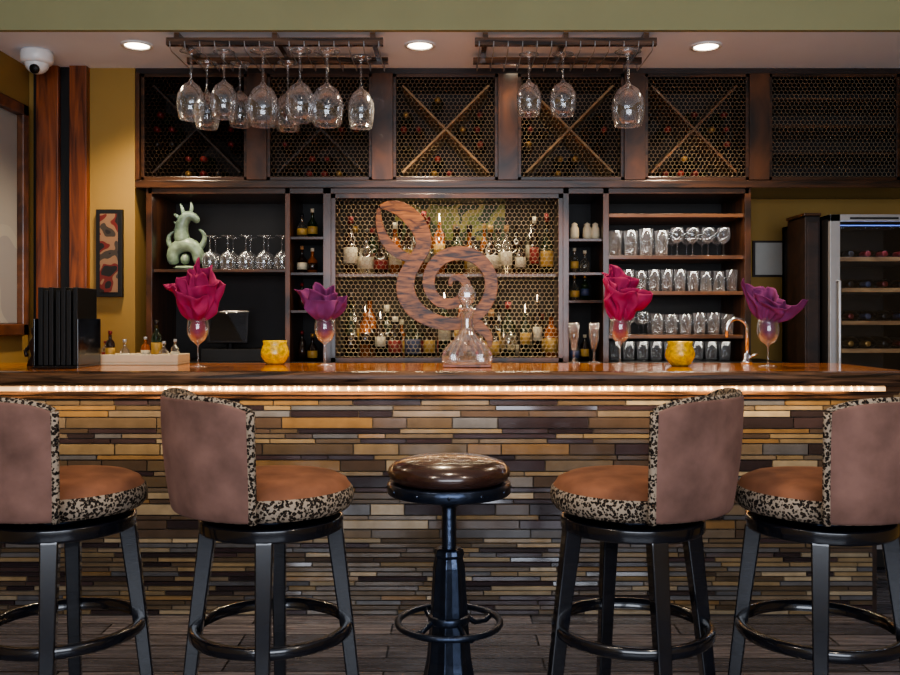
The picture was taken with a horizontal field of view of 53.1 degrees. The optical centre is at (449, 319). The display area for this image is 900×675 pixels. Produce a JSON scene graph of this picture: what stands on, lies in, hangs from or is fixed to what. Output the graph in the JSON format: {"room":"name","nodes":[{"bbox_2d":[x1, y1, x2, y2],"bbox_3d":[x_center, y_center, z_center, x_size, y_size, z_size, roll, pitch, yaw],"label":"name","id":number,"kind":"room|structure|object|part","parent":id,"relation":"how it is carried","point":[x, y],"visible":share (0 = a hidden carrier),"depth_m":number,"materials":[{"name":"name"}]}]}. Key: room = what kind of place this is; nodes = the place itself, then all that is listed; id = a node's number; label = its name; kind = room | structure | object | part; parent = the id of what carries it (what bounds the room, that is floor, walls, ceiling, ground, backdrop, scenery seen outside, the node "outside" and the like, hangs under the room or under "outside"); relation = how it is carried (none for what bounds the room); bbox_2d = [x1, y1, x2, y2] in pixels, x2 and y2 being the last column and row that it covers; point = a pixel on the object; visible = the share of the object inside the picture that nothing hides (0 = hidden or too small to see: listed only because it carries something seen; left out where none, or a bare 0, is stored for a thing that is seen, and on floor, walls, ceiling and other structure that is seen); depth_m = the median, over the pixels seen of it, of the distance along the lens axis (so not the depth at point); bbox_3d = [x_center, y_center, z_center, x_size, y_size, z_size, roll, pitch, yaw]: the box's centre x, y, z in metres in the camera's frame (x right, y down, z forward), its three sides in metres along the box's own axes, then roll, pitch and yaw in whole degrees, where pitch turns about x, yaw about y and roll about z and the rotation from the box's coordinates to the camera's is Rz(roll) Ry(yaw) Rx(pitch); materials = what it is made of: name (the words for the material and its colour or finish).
{"room":"bar","nodes":[
{"label":"bar","id":0,"kind":"room"},
{"bbox_2d":[0,51,28,362],"bbox_3d":[-2.340,-0.250,1.380,0.100,3.100,7.960,0,0,0],"label":"wall","id":1,"kind":"structure","parent":0,"point":[14,76],"depth_m":4.73,"materials":[{"name":"gold paint"}]},
{"bbox_2d":[0,92,28,335],"bbox_3d":[-2.267,-0.530,4.350,0.044,1.220,0.900,0,0,0],"label":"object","id":2,"kind":"object","parent":1,"relation":"attached to","point":[14,115],"visible":1,"depth_m":4.71,"materials":[{"name":"brown wood"}]},
{"bbox_2d":[29,68,145,358],"bbox_3d":[-2.002,-0.036,5.130,0.575,2.672,0.460,0,0,0],"label":"wall","id":3,"kind":"structure","parent":0,"point":[112,90],"depth_m":4.90,"materials":[{"name":"yellow paint"}]},
{"bbox_2d":[34,66,89,318],"bbox_3d":[-2.110,-0.036,4.875,0.299,2.672,0.050,0,0,0],"label":"pilaster","id":4,"kind":"object","parent":3,"relation":"attached to","point":[61,94],"visible":0.31,"depth_m":4.85,"materials":[{"name":"red wood"}]},
{"bbox_2d":[96,209,123,296],"bbox_3d":[-1.846,-0.362,4.883,0.142,0.474,0.033,0,0,0],"label":"framed picture","id":5,"kind":"object","parent":3,"relation":"attached to","point":[109,222],"visible":0.94,"depth_m":4.87},
{"bbox_2d":[0,567,899,674],"bbox_3d":[0.355,1.350,1.380,5.490,0.100,8.160,0,0,0],"label":"floor","id":6,"kind":"structure","parent":0,"point":[521,646],"depth_m":3.63,"materials":[{"name":"brown wood"}]},
{"bbox_2d":[0,397,153,674],"bbox_3d":[-1.170,0.748,2.583,0.548,1.104,0.543,0,0,24],"label":"bar stool","id":7,"kind":"object","parent":6,"relation":"on","point":[47,504],"visible":1,"depth_m":2.41,"materials":[{"name":"black paint"}]},
{"bbox_2d":[60,465,147,521],"bbox_3d":[-1.121,0.490,2.600,0.472,0.106,0.472,0,0,0],"label":"seat cushion","id":8,"kind":"object","parent":7,"relation":"on","point":[88,493],"depth_m":2.50,"materials":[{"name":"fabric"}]},
{"bbox_2d":[160,388,359,674],"bbox_3d":[-0.566,0.748,2.601,0.546,1.104,0.544,0,0,45],"label":"bar stool","id":9,"kind":"object","parent":6,"relation":"on","point":[214,479],"visible":1,"depth_m":2.40,"materials":[{"name":"black paint"}]},
{"bbox_2d":[256,465,353,523],"bbox_3d":[-0.514,0.490,2.600,0.472,0.106,0.472,0,0,0],"label":"seat cushion","id":10,"kind":"object","parent":9,"relation":"on","point":[286,494],"depth_m":2.45,"materials":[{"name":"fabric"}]},
{"bbox_2d":[386,452,511,674],"bbox_3d":[-0.003,0.872,2.930,0.420,0.857,0.420,0,0,-11],"label":"stool","id":11,"kind":"object","parent":6,"relation":"on","point":[448,480],"visible":1,"depth_m":2.87,"materials":[{"name":"metal"}]},
{"bbox_2d":[388,452,509,490],"bbox_3d":[-0.003,0.484,2.930,0.400,0.082,0.400,0,0,0],"label":"seat cushion","id":12,"kind":"object","parent":11,"relation":"on","point":[442,471],"depth_m":2.80,"materials":[{"name":"leather"}]},
{"bbox_3d":[-0.003,0.689,2.930,0.100,0.222,0.100,0,0,0],"label":"screw post","id":13,"kind":"part","parent":11,"relation":"part of","materials":[{"name":"metal"}]},
{"bbox_2d":[0,363,899,614],"bbox_3d":[-0.177,0.757,4.124,4.215,1.085,0.752,0,0,0],"label":"bar counter","id":14,"kind":"object","parent":6,"relation":"on","point":[545,421],"depth_m":3.96,"materials":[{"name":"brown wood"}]},
{"bbox_2d":[23,327,32,365],"bbox_3d":[-1.932,0.119,4.200,0.108,0.190,0.078,0,0,0],"label":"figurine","id":15,"kind":"object","parent":14,"relation":"on","point":[30,346],"visible":0.28,"depth_m":4.18,"materials":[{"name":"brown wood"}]},
{"bbox_2d":[33,287,100,367],"bbox_3d":[-1.749,0.035,4.120,0.200,0.360,0.260,0,0,0],"label":"holder","id":16,"kind":"object","parent":14,"relation":"on","point":[67,328],"visible":1,"depth_m":4.01,"materials":[{"name":"black paint"}]},
{"bbox_2d":[101,320,189,364],"bbox_3d":[-1.504,0.108,4.380,0.418,0.212,0.200,0,0,0],"label":"tray","id":17,"kind":"object","parent":14,"relation":"on","point":[109,357],"visible":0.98,"depth_m":4.31,"materials":[{"name":"beige wood"}]},
{"bbox_2d":[165,257,228,366],"bbox_3d":[-1.165,-0.038,4.124,0.246,0.505,0.221,0,0,-42],"label":"goblet","id":18,"kind":"object","parent":14,"relation":"on","point":[197,295],"visible":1,"depth_m":4.08,"materials":[{"name":"clear glass"}]},
{"bbox_2d":[260,340,288,364],"bbox_3d":[-0.846,0.157,4.350,0.138,0.115,0.138,0,0,0],"label":"candle holder","id":19,"kind":"object","parent":14,"relation":"on","point":[273,352],"visible":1,"depth_m":4.30,"materials":[{"name":"yellow glass"}]},
{"bbox_2d":[293,285,345,365],"bbox_3d":[-0.617,0.024,4.195,0.201,0.381,0.198,0,0,30],"label":"goblet","id":20,"kind":"object","parent":14,"relation":"on","point":[324,306],"visible":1,"depth_m":4.17,"materials":[{"name":"clear glass"}]},
{"bbox_2d":[0,387,885,390],"bbox_3d":[-0.163,0.295,3.842,4.045,0.018,0.015,0,0,0],"label":"strip light","id":21,"kind":"object","parent":14,"relation":"attached to","point":[1,388],"depth_m":3.84,"materials":[{"name":"white"}]},
{"bbox_2d":[442,284,491,367],"bbox_3d":[0.078,0.025,4.120,0.230,0.380,0.233,0,0,0],"label":"glass decanter","id":22,"kind":"object","parent":14,"relation":"on","point":[451,364],"visible":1,"depth_m":4.10,"materials":[{"name":"clear glass"}]},
{"bbox_2d":[568,323,578,362],"bbox_3d":[0.615,0.115,4.460,0.060,0.200,0.060,0,0,0],"label":"champagne flute","id":23,"kind":"object","parent":14,"relation":"on","point":[569,323],"visible":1,"depth_m":4.46,"materials":[{"name":"clear glass"}]},
{"bbox_2d":[588,323,598,362],"bbox_3d":[0.714,0.115,4.460,0.060,0.200,0.060,0,0,0],"label":"champagne flute","id":24,"kind":"object","parent":14,"relation":"on","point":[589,323],"visible":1,"depth_m":4.46,"materials":[{"name":"clear glass"}]},
{"bbox_2d":[598,264,645,364],"bbox_3d":[0.814,-0.028,4.296,0.204,0.486,0.216,0,0,35],"label":"goblet","id":25,"kind":"object","parent":14,"relation":"on","point":[624,298],"visible":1,"depth_m":4.27,"materials":[{"name":"clear glass"}]},
{"bbox_2d":[665,341,694,365],"bbox_3d":[1.073,0.157,4.200,0.138,0.115,0.138,0,0,0],"label":"candle holder","id":26,"kind":"object","parent":14,"relation":"on","point":[677,353],"visible":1,"depth_m":4.15,"materials":[{"name":"yellow glass"}]},
{"bbox_2d":[725,317,757,363],"bbox_3d":[1.434,0.100,4.430,0.162,0.229,0.055,0,0,0],"label":"faucet","id":27,"kind":"object","parent":14,"relation":"on","point":[747,356],"visible":1,"depth_m":4.42,"materials":[{"name":"silver metal"}]},
{"bbox_2d":[746,278,806,366],"bbox_3d":[1.487,0.011,4.154,0.248,0.407,0.196,0,0,-32],"label":"goblet","id":28,"kind":"object","parent":14,"relation":"on","point":[770,308],"visible":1,"depth_m":4.12,"materials":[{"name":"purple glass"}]},
{"bbox_2d":[190,359,788,362],"bbox_3d":[0.065,0.765,5.112,3.550,1.070,0.485,0,0,0],"label":"bar cabinet","id":29,"kind":"object","parent":6,"relation":"on","point":[191,360],"visible":0.02,"depth_m":4.87,"materials":[{"name":"brown wood"}]},
{"bbox_2d":[201,311,263,361],"bbox_3d":[-1.186,0.089,5.075,0.370,0.279,0.250,0,0,0],"label":"cash register","id":30,"kind":"object","parent":29,"relation":"on","point":[229,327],"visible":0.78,"depth_m":4.98,"materials":[{"name":"black paint"}]},
{"bbox_2d":[146,188,750,361],"bbox_3d":[-0.008,-0.244,5.128,3.294,0.948,0.455,0,0,0],"label":"shelf unit","id":31,"kind":"object","parent":29,"relation":"on","point":[660,214],"visible":0.79,"depth_m":5.31,"materials":[{"name":"brown wood"}]},
{"bbox_2d":[166,201,206,268],"bbox_3d":[-1.481,-0.475,5.060,0.231,0.387,0.090,0,0,0],"label":"figurine","id":32,"kind":"object","parent":31,"relation":"on","point":[183,243],"visible":0.97,"depth_m":5.03,"materials":[{"name":"green ceramic"}]},
{"bbox_2d":[202,235,284,268],"bbox_3d":[-1.134,-0.374,5.060,0.492,0.190,0.210,0,0,0],"label":"wine glass collection","id":33,"kind":"object","parent":31,"relation":"on","point":[203,235],"visible":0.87,"depth_m":5.00},
{"bbox_2d":[298,298,305,309],"bbox_3d":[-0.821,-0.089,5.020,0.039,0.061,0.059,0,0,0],"label":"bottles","id":34,"kind":"object","parent":31,"relation":"on","point":[301,305],"depth_m":5.00,"materials":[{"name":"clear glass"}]},
{"bbox_2d":[297,208,317,236],"bbox_3d":[-0.790,-0.541,5.020,0.111,0.155,0.059,0,0,0],"label":"bottles","id":35,"kind":"object","parent":31,"relation":"on","point":[311,230],"depth_m":5.00,"materials":[{"name":"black glass"}]},
{"bbox_2d":[297,246,317,271],"bbox_3d":[-0.790,-0.338,5.020,0.111,0.139,0.059,0,0,0],"label":"bottles","id":36,"kind":"object","parent":31,"relation":"on","point":[311,264],"depth_m":5.00,"materials":[{"name":"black glass"}]},
{"bbox_2d":[298,331,317,360],"bbox_3d":[-0.787,0.144,5.020,0.105,0.161,0.059,0,0,0],"label":"bottles","id":37,"kind":"object","parent":31,"relation":"on","point":[312,352],"depth_m":5.00,"materials":[{"name":"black glass"}]},
{"bbox_2d":[376,201,497,346],"bbox_3d":[-0.072,-0.249,4.867,0.661,0.791,0.025,0,0,0],"label":"decorative sculpture","id":38,"kind":"object","parent":31,"relation":"attached to","point":[407,297],"visible":0.97,"depth_m":4.86,"materials":[{"name":"brown wood"}]},
{"bbox_3d":[-0.019,-0.232,4.912,1.220,0.871,0.003,0,0,0],"label":"wire door","id":39,"kind":"part","parent":31,"relation":"part of","materials":[{"name":"gold metal"}]},
{"bbox_2d":[395,204,504,239],"bbox_3d":[0.000,-0.577,5.316,0.648,0.212,0.011,0,0,0],"label":"poster","id":40,"kind":"object","parent":31,"relation":"attached to","point":[417,206],"depth_m":5.31,"materials":[{"name":"paper"}]},
{"bbox_2d":[343,211,557,356],"bbox_3d":[0.007,-0.191,5.118,1.207,0.840,0.301,0,0,0],"label":"liquor bottle collection","id":41,"kind":"object","parent":31,"relation":"on","point":[496,323],"visible":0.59,"depth_m":5.01,"materials":[{"name":"clear glass"}]},
{"bbox_2d":[569,256,588,299],"bbox_3d":[0.715,-0.233,5.020,0.105,0.238,0.059,0,0,0],"label":"bottles","id":42,"kind":"object","parent":31,"relation":"on","point":[583,293],"depth_m":5.00,"materials":[{"name":"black glass"}]},
{"bbox_2d":[569,333,588,360],"bbox_3d":[0.715,0.150,5.020,0.105,0.150,0.059,0,0,0],"label":"bottles","id":43,"kind":"object","parent":31,"relation":"on","point":[583,353],"depth_m":5.00,"materials":[{"name":"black glass"}]},
{"bbox_2d":[570,222,599,238],"bbox_3d":[0.749,-0.495,5.000,0.167,0.095,0.051,0,0,0],"label":"salt shaker collection","id":44,"kind":"object","parent":31,"relation":"on","point":[593,232],"visible":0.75,"depth_m":4.98},
{"bbox_2d":[609,227,737,358],"bbox_3d":[1.238,-0.142,5.060,0.721,0.741,0.198,0,0,0],"label":"drinking glass collection","id":45,"kind":"object","parent":31,"relation":"on","point":[682,227],"visible":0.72,"depth_m":5.01},
{"bbox_2d":[547,388,743,674],"bbox_3d":[0.577,0.748,2.601,0.544,1.104,0.546,0,0,45],"label":"bar stool","id":46,"kind":"object","parent":6,"relation":"on","point":[690,479],"visible":1,"depth_m":2.41,"materials":[{"name":"black paint"}]},
{"bbox_2d":[550,465,648,523],"bbox_3d":[0.526,0.490,2.600,0.472,0.106,0.472,0,0,0],"label":"seat cushion","id":47,"kind":"object","parent":46,"relation":"on","point":[606,494],"depth_m":2.45,"materials":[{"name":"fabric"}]},
{"bbox_2d":[786,213,820,362],"bbox_3d":[1.907,0.368,4.860,0.090,1.864,0.260,0,0,0],"label":"tall cabinet","id":48,"kind":"object","parent":6,"relation":"on","point":[803,230],"visible":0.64,"depth_m":4.75,"materials":[{"name":"brown wood"}]},
{"bbox_2d":[728,397,899,674],"bbox_3d":[1.111,0.748,2.561,0.552,1.104,0.544,0,0,-21],"label":"bar stool","id":49,"kind":"object","parent":6,"relation":"on","point":[852,500],"visible":1,"depth_m":2.38,"materials":[{"name":"black paint"}]},
{"bbox_2d":[735,466,822,523],"bbox_3d":[1.061,0.490,2.580,0.472,0.106,0.472,0,0,0],"label":"seat cushion","id":50,"kind":"object","parent":49,"relation":"on","point":[783,494],"depth_m":2.47,"materials":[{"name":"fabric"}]},
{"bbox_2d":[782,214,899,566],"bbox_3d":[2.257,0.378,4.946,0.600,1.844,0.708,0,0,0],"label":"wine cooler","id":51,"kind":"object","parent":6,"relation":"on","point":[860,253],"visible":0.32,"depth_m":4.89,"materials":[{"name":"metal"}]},
{"bbox_2d":[0,0,899,67],"bbox_3d":[0.355,-1.636,4.809,5.290,0.528,1.102,0,0,0],"label":"ceiling soffit","id":52,"kind":"structure","parent":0,"point":[89,33],"depth_m":4.26,"materials":[{"name":"green paint"}]},
{"bbox_2d":[751,199,899,361],"bbox_3d":[0.355,-0.150,5.410,5.490,2.900,0.100,0,0,0],"label":"wall","id":53,"kind":"structure","parent":0,"point":[768,216],"depth_m":5.36,"materials":[{"name":"yellow paint"}]},
{"bbox_2d":[135,68,899,198],"bbox_3d":[0.618,-1.045,5.120,4.665,0.652,0.470,0,0,0],"label":"wine cabinet","id":54,"kind":"object","parent":53,"relation":"attached to","point":[794,133],"visible":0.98,"depth_m":4.91,"materials":[{"name":"brown wood"}]},
{"bbox_2d":[154,97,730,176],"bbox_3d":[-0.043,-1.017,5.135,3.241,0.483,0.291,0,0,0],"label":"wine bottle collection","id":55,"kind":"object","parent":54,"relation":"in","point":[162,147],"visible":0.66,"depth_m":5.08,"materials":[{"name":"black glass"}]},
{"bbox_2d":[752,241,781,276],"bbox_3d":[1.906,-0.363,5.348,0.214,0.214,0.023,0,0,0],"label":"framed notice","id":56,"kind":"object","parent":53,"relation":"attached to","point":[766,255],"visible":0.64,"depth_m":5.34,"materials":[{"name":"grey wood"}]},
{"bbox_3d":[0.355,-1.850,0.779,5.490,0.100,6.958,0,0,0],"label":"ceiling","id":57,"kind":"structure","parent":0,"visible":0},
{"bbox_2d":[20,47,53,74],"bbox_3d":[-2.111,-1.309,4.600,0.160,0.126,0.160,0,0,0],"label":"security camera","id":58,"kind":"object","parent":57,"relation":"attached to","point":[38,61],"visible":1,"depth_m":4.55,"materials":[{"name":"white plastic"}]},
{"bbox_2d":[120,40,152,50],"bbox_3d":[-1.562,-1.368,4.490,0.156,0.008,0.156,0,0,0],"label":"recessed light","id":59,"kind":"object","parent":57,"relation":"in","point":[136,45],"visible":1,"depth_m":4.49,"materials":[{"name":"white plastic"}]},
{"bbox_2d":[166,32,387,132],"bbox_3d":[-0.837,-1.155,4.465,1.034,0.432,0.394,0,0,0],"label":"glass rack","id":60,"kind":"object","parent":57,"relation":"hanging from","point":[178,40],"visible":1,"depth_m":4.34,"materials":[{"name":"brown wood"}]},
{"bbox_3d":[-1.252,-1.134,4.350,0.136,0.330,0.136,0,0,0],"label":"hanging wine glass","id":61,"kind":"part","parent":60,"relation":"part of","materials":[{"name":"clear glass"}]},
{"bbox_3d":[-1.228,-1.134,4.550,0.132,0.330,0.132,0,0,0],"label":"hanging wine glass","id":62,"kind":"part","parent":60,"relation":"part of","materials":[{"name":"clear glass"}]},
{"bbox_3d":[-1.095,-1.139,4.360,0.132,0.320,0.132,0,0,0],"label":"hanging wine glass","id":63,"kind":"part","parent":60,"relation":"part of","materials":[{"name":"clear glass"}]},
{"bbox_3d":[-1.064,-1.139,4.560,0.124,0.320,0.124,0,0,0],"label":"hanging wine glass","id":64,"kind":"part","parent":60,"relation":"part of","materials":[{"name":"clear glass"}]},
{"bbox_3d":[-0.904,-1.119,4.350,0.156,0.360,0.156,0,0,0],"label":"hanging wine glass","id":65,"kind":"part","parent":60,"relation":"part of","materials":[{"name":"clear glass"}]},
{"bbox_3d":[-0.819,-1.129,4.550,0.136,0.340,0.136,0,0,0],"label":"hanging wine glass","id":66,"kind":"part","parent":60,"relation":"part of","materials":[{"name":"clear glass"}]},
{"bbox_3d":[-0.723,-1.129,4.340,0.144,0.340,0.144,0,0,0],"label":"hanging wine glass","id":67,"kind":"part","parent":60,"relation":"part of","materials":[{"name":"clear glass"}]},
{"bbox_3d":[-0.595,-1.119,4.350,0.160,0.360,0.160,0,0,0],"label":"hanging wine glass","id":68,"kind":"part","parent":60,"relation":"part of","materials":[{"name":"clear glass"}]},
{"bbox_3d":[-0.440,-1.124,4.450,0.132,0.350,0.132,0,0,0],"label":"hanging wine glass","id":69,"kind":"part","parent":60,"relation":"part of","materials":[{"name":"clear glass"}]},
{"bbox_2d":[404,40,435,50],"bbox_3d":[-0.150,-1.368,4.490,0.156,0.008,0.156,0,0,0],"label":"recessed light","id":70,"kind":"object","parent":57,"relation":"in","point":[417,45],"visible":1,"depth_m":4.49,"materials":[{"name":"white plastic"}]},
{"bbox_2d":[473,32,656,128],"bbox_3d":[0.553,-1.155,4.466,0.868,0.432,0.392,0,0,0],"label":"glass rack","id":71,"kind":"object","parent":57,"relation":"hanging from","point":[565,41],"visible":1,"depth_m":4.34,"materials":[{"name":"brown wood"}]},
{"bbox_3d":[0.386,-1.149,4.400,0.124,0.300,0.124,0,0,0],"label":"hanging wine glass","id":72,"kind":"part","parent":71,"relation":"part of","materials":[{"name":"clear glass"}]},
{"bbox_3d":[0.552,-1.149,4.400,0.132,0.300,0.132,0,0,0],"label":"hanging wine glass","id":73,"kind":"part","parent":71,"relation":"part of","materials":[{"name":"clear glass"}]},
{"bbox_3d":[0.860,-1.119,4.350,0.160,0.360,0.160,0,0,0],"label":"hanging wine glass","id":74,"kind":"part","parent":71,"relation":"part of","materials":[{"name":"clear glass"}]},
{"bbox_2d":[690,41,721,51],"bbox_3d":[1.282,-1.368,4.507,0.156,0.008,0.156,0,0,0],"label":"recessed light","id":75,"kind":"object","parent":57,"relation":"in","point":[706,46],"visible":1,"depth_m":4.51,"materials":[{"name":"white plastic"}]}
]}

